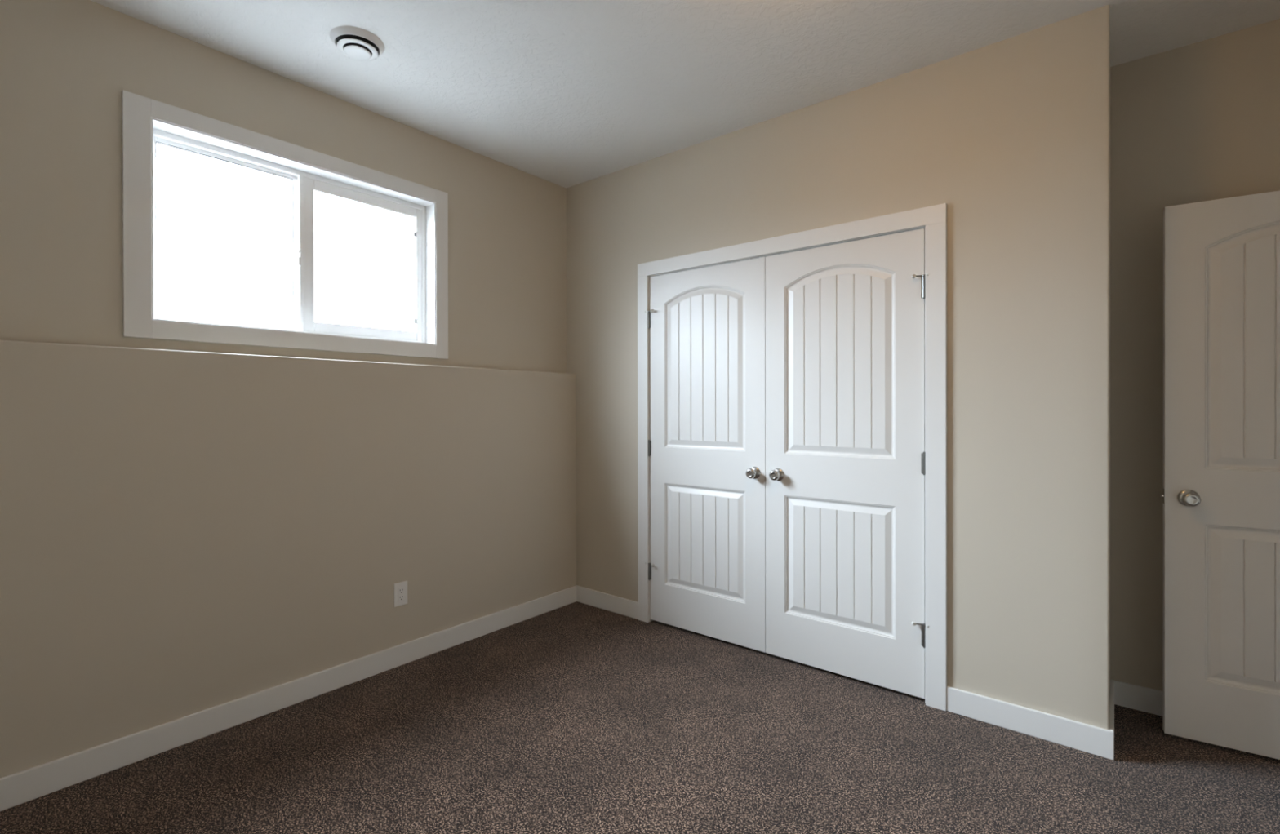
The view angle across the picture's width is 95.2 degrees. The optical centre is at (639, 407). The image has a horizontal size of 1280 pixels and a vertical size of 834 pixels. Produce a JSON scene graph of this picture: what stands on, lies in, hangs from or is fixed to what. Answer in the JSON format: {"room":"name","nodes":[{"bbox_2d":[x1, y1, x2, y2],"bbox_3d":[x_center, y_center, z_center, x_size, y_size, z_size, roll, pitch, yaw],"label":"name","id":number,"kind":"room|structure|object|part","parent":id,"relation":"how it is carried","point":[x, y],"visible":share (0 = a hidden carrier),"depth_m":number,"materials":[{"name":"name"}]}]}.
{"room":"empty bedroom","nodes":[
{"label":"empty bedroom","id":0,"kind":"room"},
{"bbox_2d":[0,0,576,778],"bbox_3d":[-1.491,-0.091,2.712,0.217,2.743,3.370,0,0,39],"label":"wall","id":1,"kind":"structure","parent":0,"point":[187,528],"depth_m":2.34,"materials":[{"name":"beige paint"}]},
{"bbox_2d":[121,89,448,359],"bbox_3d":[-1.531,-0.718,2.722,0.143,0.907,1.350,0,0,39],"label":"window","id":2,"kind":"structure","parent":1,"relation":"in","point":[147,122],"depth_m":2.63,"materials":[{"name":"white paint"}]},
{"bbox_3d":[-1.564,-0.718,2.754,0.050,0.756,1.185,0,0,39],"label":"frame","id":3,"kind":"part","parent":2,"relation":"part of","materials":[{"name":"white plastic"}]},
{"bbox_3d":[-1.576,-0.717,2.717,0.022,0.722,0.018,0,0,39],"label":"sash pull rail","id":4,"kind":"part","parent":2,"relation":"part of","materials":[{"name":"white plastic"}]},
{"bbox_3d":[-1.383,-0.718,2.962,0.020,0.722,0.610,0,0,39],"label":"sliding sash","id":5,"kind":"part","parent":2,"relation":"part of","materials":[{"name":"white plastic"}]},
{"bbox_2d":[0,586,576,811],"bbox_3d":[-1.442,1.230,2.591,0.014,0.102,3.236,0,0,39],"label":"baseboard","id":6,"kind":"structure","parent":1,"relation":"attached to","point":[27,785],"depth_m":2.36,"materials":[{"name":"white paint"}]},
{"bbox_2d":[394,581,407,607],"bbox_3d":[-1.189,0.928,2.908,0.007,0.115,0.070,0,0,39],"label":"wall outlet","id":7,"kind":"object","parent":1,"relation":"attached to","point":[400,588],"visible":1,"depth_m":2.90,"materials":[{"name":"white plastic"}]},
{"bbox_2d":[398,586,404,601],"bbox_3d":[-1.187,0.928,2.907,0.003,0.067,0.033,0,0,39],"label":"receptacle","id":8,"kind":"object","parent":7,"relation":"attached to","point":[401,589],"depth_m":2.91,"materials":[{"name":"white plastic"}]},
{"bbox_2d":[0,601,1279,833],"bbox_3d":[0.592,1.341,1.366,5.500,0.120,4.200,0,0,39],"label":"floor","id":9,"kind":"structure","parent":0,"point":[576,717],"depth_m":2.10,"materials":[{"name":"brown carpet"}]},
{"bbox_2d":[90,0,1279,188],"bbox_3d":[0.588,-1.522,1.359,5.500,0.120,4.200,0,0,39],"label":"ceiling","id":10,"kind":"structure","parent":0,"point":[566,94],"depth_m":2.40,"materials":[{"name":"white paint"}]},
{"bbox_2d":[328,26,384,61],"bbox_3d":[-1.129,-1.438,2.340,0.200,0.047,0.200,0,0,39],"label":"ceiling vent","id":11,"kind":"object","parent":10,"relation":"in","point":[354,42],"visible":1,"depth_m":2.31,"materials":[{"name":"white plastic"}]},
{"bbox_2d":[566,4,1110,729],"bbox_3d":[0.769,-0.096,3.220,2.835,2.743,0.510,0,0,39],"label":"wall","id":12,"kind":"structure","parent":0,"point":[1012,135],"depth_m":2.39,"materials":[{"name":"beige paint"}]},
{"bbox_2d":[576,585,638,619],"bbox_3d":[-0.214,1.225,3.687,0.537,0.102,0.014,0,0,39],"label":"baseboard","id":13,"kind":"structure","parent":12,"relation":"attached to","point":[629,608],"depth_m":3.67,"materials":[{"name":"white paint"}]},
{"bbox_2d":[644,256,765,653],"bbox_3d":[0.332,0.241,3.234,0.775,2.034,0.092,0,0,39],"label":"door","id":14,"kind":"structure","parent":12,"relation":"in","point":[707,442],"depth_m":3.21,"materials":[{"name":"white paint"}]},
{"bbox_3d":[0.572,0.339,3.006,0.054,0.054,0.039,0,0,39],"label":"knob","id":15,"kind":"part","parent":14,"relation":"part of","materials":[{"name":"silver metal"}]},
{"bbox_2d":[637,203,946,711],"bbox_3d":[0.675,0.209,3.029,1.672,2.134,0.128,0,0,39],"label":"door frame","id":16,"kind":"structure","parent":12,"relation":"attached to","point":[933,219],"depth_m":2.50,"materials":[{"name":"white paint"}]},
{"bbox_2d":[764,228,928,698],"bbox_3d":[0.937,0.241,2.743,0.776,2.034,0.092,0,0,39],"label":"door","id":17,"kind":"structure","parent":12,"relation":"in","point":[845,322],"depth_m":2.73,"materials":[{"name":"white paint"}]},
{"bbox_3d":[0.674,0.339,2.923,0.054,0.054,0.039,0,0,39],"label":"knob","id":18,"kind":"part","parent":17,"relation":"part of","materials":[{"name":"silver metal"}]},
{"bbox_2d":[946,679,1162,759],"bbox_3d":[2.029,1.225,2.193,1.485,0.102,0.524,0,0,39],"label":"baseboard","id":19,"kind":"structure","parent":12,"relation":"attached to","point":[1098,741],"depth_m":2.31,"materials":[{"name":"white paint"}]},
{"bbox_2d":[1110,18,1279,691],"bbox_3d":[2.432,-0.096,2.262,1.175,2.743,0.100,0,0,39],"label":"wall","id":20,"kind":"structure","parent":0,"point":[1198,122],"depth_m":2.44,"materials":[{"name":"beige paint"}]},
{"bbox_3d":[1.636,-0.090,0.422,0.110,2.743,3.760,0,0,39],"label":"wall","id":21,"kind":"structure","parent":0,"visible":0},
{"bbox_2d":[1160,191,1279,759],"bbox_3d":[2.355,0.243,2.065,0.783,2.034,0.149,0,0,33],"label":"door","id":22,"kind":"structure","parent":21,"relation":"in","point":[1220,495],"depth_m":2.17,"materials":[{"name":"white paint"}]},
{"bbox_3d":[2.063,0.344,2.190,0.054,0.054,0.039,0,0,33],"label":"knob","id":23,"kind":"part","parent":22,"relation":"part of","materials":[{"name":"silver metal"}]}
]}

